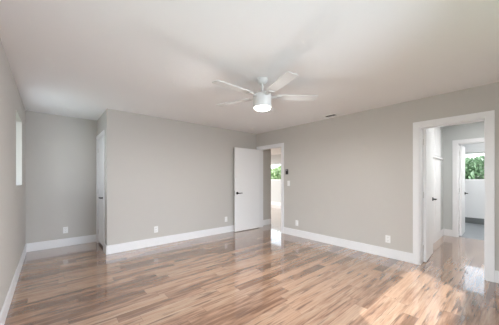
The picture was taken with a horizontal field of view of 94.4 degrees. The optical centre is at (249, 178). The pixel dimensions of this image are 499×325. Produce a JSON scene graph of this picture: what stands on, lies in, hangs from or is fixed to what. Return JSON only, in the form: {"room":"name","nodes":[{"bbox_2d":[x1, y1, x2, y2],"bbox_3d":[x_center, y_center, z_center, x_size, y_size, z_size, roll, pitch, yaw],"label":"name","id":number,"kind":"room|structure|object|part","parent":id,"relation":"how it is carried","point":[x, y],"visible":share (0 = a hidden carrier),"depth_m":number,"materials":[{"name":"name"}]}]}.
{"room":"empty bedroom","nodes":[
{"label":"empty bedroom","id":0,"kind":"room"},
{"bbox_2d":[0,39,25,311],"bbox_3d":[-1.903,0.042,1.618,0.140,2.440,6.419,0,0,-41],"label":"wall","id":1,"kind":"structure","parent":0,"point":[12,197],"depth_m":2.32,"materials":[{"name":"beige paint"}]},
{"bbox_2d":[0,244,26,324],"bbox_3d":[-1.845,1.188,1.669,0.015,0.148,6.139,0,0,-41],"label":"baseboard","id":2,"kind":"structure","parent":1,"relation":"attached to","point":[3,314],"depth_m":2.40,"materials":[{"name":"white wood"}]},
{"bbox_2d":[16,111,21,185],"bbox_3d":[-3.195,-0.383,3.113,0.135,0.950,0.830,0,0,-41],"label":"window","id":3,"kind":"structure","parent":1,"relation":"in","point":[18,120],"depth_m":3.44,"materials":[{"name":"white plastic"}]},
{"bbox_2d":[26,111,96,243],"bbox_3d":[-3.468,0.042,4.416,1.158,2.440,0.140,0,0,-41],"label":"wall","id":4,"kind":"structure","parent":0,"point":[60,150],"depth_m":4.27,"materials":[{"name":"beige paint"}]},
{"bbox_2d":[27,234,95,251],"bbox_3d":[-3.457,1.188,4.323,1.023,0.148,0.015,0,0,-41],"label":"baseboard","id":5,"kind":"structure","parent":4,"relation":"attached to","point":[43,245],"depth_m":4.28,"materials":[{"name":"white wood"}]},
{"bbox_2d":[63,227,67,232],"bbox_3d":[-3.449,0.957,4.334,0.072,0.118,0.009,0,0,-41],"label":"wall outlet","id":6,"kind":"object","parent":4,"relation":"attached to","point":[65,229],"visible":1,"depth_m":4.33,"materials":[{"name":"white plastic"}]},
{"bbox_2d":[97,110,105,243],"bbox_3d":[-2.723,0.042,4.348,0.120,2.440,0.940,0,0,-41],"label":"wall","id":7,"kind":"structure","parent":0,"point":[101,122],"depth_m":4.03,"materials":[{"name":"beige paint"}]},
{"bbox_2d":[98,137,102,245],"bbox_3d":[-2.767,0.228,4.342,0.160,1.978,0.658,0,0,-41],"label":"door","id":8,"kind":"structure","parent":7,"relation":"in","point":[100,142],"depth_m":4.37,"materials":[{"name":"white paint"}]},
{"bbox_2d":[96,130,104,251],"bbox_3d":[-2.743,0.206,4.358,0.138,2.111,0.830,0,0,-41],"label":"trim","id":9,"kind":"structure","parent":7,"relation":"attached to","point":[102,134],"depth_m":4.15,"materials":[{"name":"white wood"}]},
{"bbox_2d":[104,243,106,254],"bbox_3d":[-2.446,1.188,3.925,0.015,0.148,0.209,0,0,-41],"label":"baseboard","id":10,"kind":"structure","parent":7,"relation":"attached to","point":[105,245],"depth_m":3.88,"materials":[{"name":"white wood"}]},
{"bbox_2d":[106,109,270,245],"bbox_3d":[-0.929,0.042,5.214,3.965,2.440,0.141,0,0,-41],"label":"wall","id":11,"kind":"structure","parent":0,"point":[174,176],"depth_m":4.55,"materials":[{"name":"beige paint"}]},
{"bbox_2d":[107,225,233,254],"bbox_3d":[-1.095,1.188,4.967,3.391,0.148,0.015,0,0,-41],"label":"baseboard","id":12,"kind":"structure","parent":11,"relation":"attached to","point":[111,249],"depth_m":4.48,"materials":[{"name":"white wood"}]},
{"bbox_2d":[263,219,270,225],"bbox_3d":[0.450,1.188,6.333,0.414,0.148,0.015,0,0,-41],"label":"baseboard","id":13,"kind":"structure","parent":11,"relation":"attached to","point":[268,221],"depth_m":6.36,"materials":[{"name":"white wood"}]},
{"bbox_2d":[0,0,498,154],"bbox_3d":[0.422,-1.238,6.226,9.689,0.120,10.340,0,0,-41],"label":"ceiling","id":14,"kind":"structure","parent":0,"point":[83,59],"depth_m":2.15,"materials":[{"name":"white paint"}]},
{"bbox_2d":[212,71,317,112],"bbox_3d":[0.115,-0.995,2.698,1.219,0.365,1.280,0,0,-41],"label":"ceiling fan","id":15,"kind":"object","parent":14,"relation":"hanging from","point":[261,99],"visible":1,"depth_m":2.64,"materials":[{"name":"white metal"}]},
{"bbox_3d":[-0.200,-0.970,2.942,0.491,0.024,0.130,0,0,31],"label":"blade","id":16,"kind":"part","parent":15,"relation":"part of","materials":[{"name":"white ceramic"}]},
{"bbox_3d":[-0.161,-0.970,2.461,0.491,0.024,0.130,0,0,-41],"label":"blade","id":17,"kind":"part","parent":15,"relation":"part of","materials":[{"name":"white ceramic"}]},
{"bbox_3d":[0.246,-0.970,3.127,0.130,0.024,0.491,0,0,13],"label":"blade","id":18,"kind":"part","parent":15,"relation":"part of","materials":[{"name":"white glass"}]},
{"bbox_3d":[0.309,-0.970,2.349,0.130,0.024,0.491,0,0,-23],"label":"blade","id":19,"kind":"part","parent":15,"relation":"part of","materials":[{"name":"white ceramic"}]},
{"bbox_3d":[0.560,-0.970,2.761,0.491,0.024,0.130,0,0,-5],"label":"blade","id":20,"kind":"part","parent":15,"relation":"part of","materials":[{"name":"white ceramic"}]},
{"bbox_2d":[322,113,338,117],"bbox_3d":[1.505,-1.172,4.287,0.170,0.010,0.270,0,0,-41],"label":"ceiling vent","id":21,"kind":"object","parent":14,"relation":"in","point":[334,114],"visible":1,"depth_m":4.28,"materials":[{"name":"white plastic"}]},
{"bbox_2d":[4,205,498,324],"bbox_3d":[0.474,1.312,6.166,9.689,0.100,10.500,0,0,-41],"label":"floor","id":22,"kind":"structure","parent":0,"point":[265,275],"depth_m":2.74,"materials":[{"name":"brown wood"}]},
{"bbox_2d":[271,154,280,201],"bbox_3d":[2.529,0.042,9.864,0.140,2.440,7.600,0,0,-41],"label":"wall","id":23,"kind":"structure","parent":0,"point":[275,159],"depth_m":11.17,"materials":[{"name":"grey paint"}]},
{"bbox_2d":[271,202,280,205],"bbox_3d":[2.274,1.188,10.040,0.015,0.148,6.600,0,0,-41],"label":"baseboard","id":24,"kind":"structure","parent":23,"relation":"attached to","point":[272,203],"depth_m":11.15,"materials":[{"name":"white wood"}]},
{"bbox_2d":[256,82,498,270],"bbox_3d":[1.858,0.042,4.255,0.140,2.440,5.199,0,0,-41],"label":"wall","id":25,"kind":"structure","parent":0,"point":[350,176],"depth_m":4.00,"materials":[{"name":"beige paint"}]},
{"bbox_2d":[234,147,258,231],"bbox_3d":[-0.049,0.248,5.728,0.786,1.999,0.160,0,0,-40],"label":"door","id":26,"kind":"structure","parent":25,"relation":"in","point":[246,161],"depth_m":5.68,"materials":[{"name":"white paint"}]},
{"bbox_2d":[256,143,283,232],"bbox_3d":[0.544,0.210,5.757,0.158,2.103,0.924,0,0,-41],"label":"trim","id":27,"kind":"structure","parent":25,"relation":"attached to","point":[279,145],"depth_m":5.83,"materials":[{"name":"white wood"}]},
{"bbox_2d":[385,235,389,242],"bbox_3d":[2.225,0.966,3.717,0.009,0.118,0.072,0,0,-41],"label":"wall outlet","id":28,"kind":"object","parent":25,"relation":"attached to","point":[387,237],"visible":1,"depth_m":3.72,"materials":[{"name":"white plastic"}]},
{"bbox_2d":[284,227,498,282],"bbox_3d":[2.148,1.188,3.801,0.015,0.148,4.133,0,0,-41],"label":"baseboard","id":29,"kind":"structure","parent":25,"relation":"attached to","point":[376,250],"depth_m":4.06,"materials":[{"name":"white wood"}]},
{"bbox_2d":[423,129,436,261],"bbox_3d":[2.867,0.249,3.705,0.670,2.001,0.160,0,0,-45],"label":"door","id":30,"kind":"structure","parent":25,"relation":"in","point":[428,198],"depth_m":3.54,"materials":[{"name":"white paint"}]},
{"bbox_2d":[413,110,494,281],"bbox_3d":[2.779,0.210,3.192,0.176,2.103,0.840,0,0,-41],"label":"trim","id":31,"kind":"structure","parent":25,"relation":"attached to","point":[488,117],"depth_m":2.92,"materials":[{"name":"white wood"}]},
{"bbox_2d":[440,126,442,229],"bbox_3d":[3.396,0.042,4.450,2.440,2.440,0.120,0,0,-41],"label":"wall","id":32,"kind":"structure","parent":0,"point":[441,127],"depth_m":5.09,"materials":[{"name":"grey paint"}]},
{"bbox_2d":[426,127,442,243],"bbox_3d":[3.600,0.082,4.504,1.200,2.360,0.064,0,0,-41],"label":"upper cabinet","id":33,"kind":"object","parent":32,"relation":"attached to","point":[436,132],"visible":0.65,"depth_m":4.62,"materials":[{"name":"white wood"}]},
{"bbox_3d":[3.384,-0.753,4.322,0.554,0.570,0.020,0,0,-41],"label":"door","id":34,"kind":"part","parent":33,"relation":"part of","materials":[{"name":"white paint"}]},
{"bbox_3d":[3.384,0.362,4.322,0.554,1.480,0.020,0,0,-41],"label":"door","id":35,"kind":"part","parent":33,"relation":"part of","materials":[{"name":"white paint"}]},
{"bbox_3d":[3.812,-0.753,4.692,0.554,0.570,0.020,0,0,-41],"label":"door","id":36,"kind":"part","parent":33,"relation":"part of","materials":[{"name":"white paint"}]},
{"bbox_3d":[3.812,0.362,4.692,0.554,1.480,0.020,0,0,-41],"label":"door","id":37,"kind":"part","parent":33,"relation":"part of","materials":[{"name":"white paint"}]},
{"bbox_2d":[440,229,451,237],"bbox_3d":[3.487,1.188,4.344,2.440,0.148,0.160,0,0,-41],"label":"baseboard","id":38,"kind":"structure","parent":32,"relation":"attached to","point":[447,232],"depth_m":5.11,"materials":[{"name":"white wood"}]},
{"bbox_2d":[443,121,483,229],"bbox_3d":[4.874,0.042,4.698,0.120,2.440,1.680,0,0,-41],"label":"wall","id":39,"kind":"structure","parent":0,"point":[476,129],"depth_m":5.12,"materials":[{"name":"grey paint"}]},
{"bbox_2d":[459,145,467,235],"bbox_3d":[4.867,0.249,5.290,0.650,2.001,0.160,0,0,-42],"label":"door","id":40,"kind":"structure","parent":39,"relation":"in","point":[462,192],"depth_m":5.09,"materials":[{"name":"white paint"}]},
{"bbox_2d":[452,138,483,236],"bbox_3d":[4.784,0.209,4.789,0.138,2.106,0.865,0,0,-41],"label":"trim","id":41,"kind":"structure","parent":39,"relation":"attached to","point":[455,143],"depth_m":5.03,"materials":[{"name":"white wood"}]},
{"bbox_2d":[462,143,483,218],"bbox_3d":[6.604,0.042,6.382,0.140,2.440,2.200,0,0,-41],"label":"wall","id":42,"kind":"structure","parent":0,"point":[474,200],"depth_m":6.54,"materials":[{"name":"light grey paint"}]},
{"bbox_2d":[465,217,483,224],"bbox_3d":[6.543,1.182,6.330,0.020,0.160,1.960,0,0,-41],"label":"baseboard","id":43,"kind":"structure","parent":42,"relation":"attached to","point":[467,219],"depth_m":6.53,"materials":[{"name":"grey tile"}]},
{"bbox_2d":[465,151,483,180],"bbox_3d":[6.669,-0.360,6.293,0.122,0.815,1.280,0,0,-41],"label":"window","id":44,"kind":"structure","parent":42,"relation":"in","point":[480,151],"depth_m":6.59,"materials":[{"name":"white plastic"}]},
{"label":"outside","id":45,"kind":"structure","parent":0,"visible":0},
{"bbox_3d":[6.856,1.587,16.523,48.000,0.350,44.000,0,0,-41],"label":"ground","id":46,"kind":"structure","parent":45,"visible":0},
{"bbox_2d":[271,165,280,178],"bbox_3d":[2.484,0.202,14.828,2.100,2.429,4.900,0,0,-41],"label":"tree","id":47,"kind":"object","parent":46,"relation":"on","point":[275,172],"visible":0.12,"depth_m":14.84,"materials":[{"name":"green plant"}]},
{"bbox_2d":[465,155,483,178],"bbox_3d":[9.180,0.195,9.649,2.252,2.443,4.747,0,0,-41],"label":"tree","id":48,"kind":"object","parent":46,"relation":"on","point":[474,168],"visible":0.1,"depth_m":9.03,"materials":[{"name":"green plant"}]}
]}

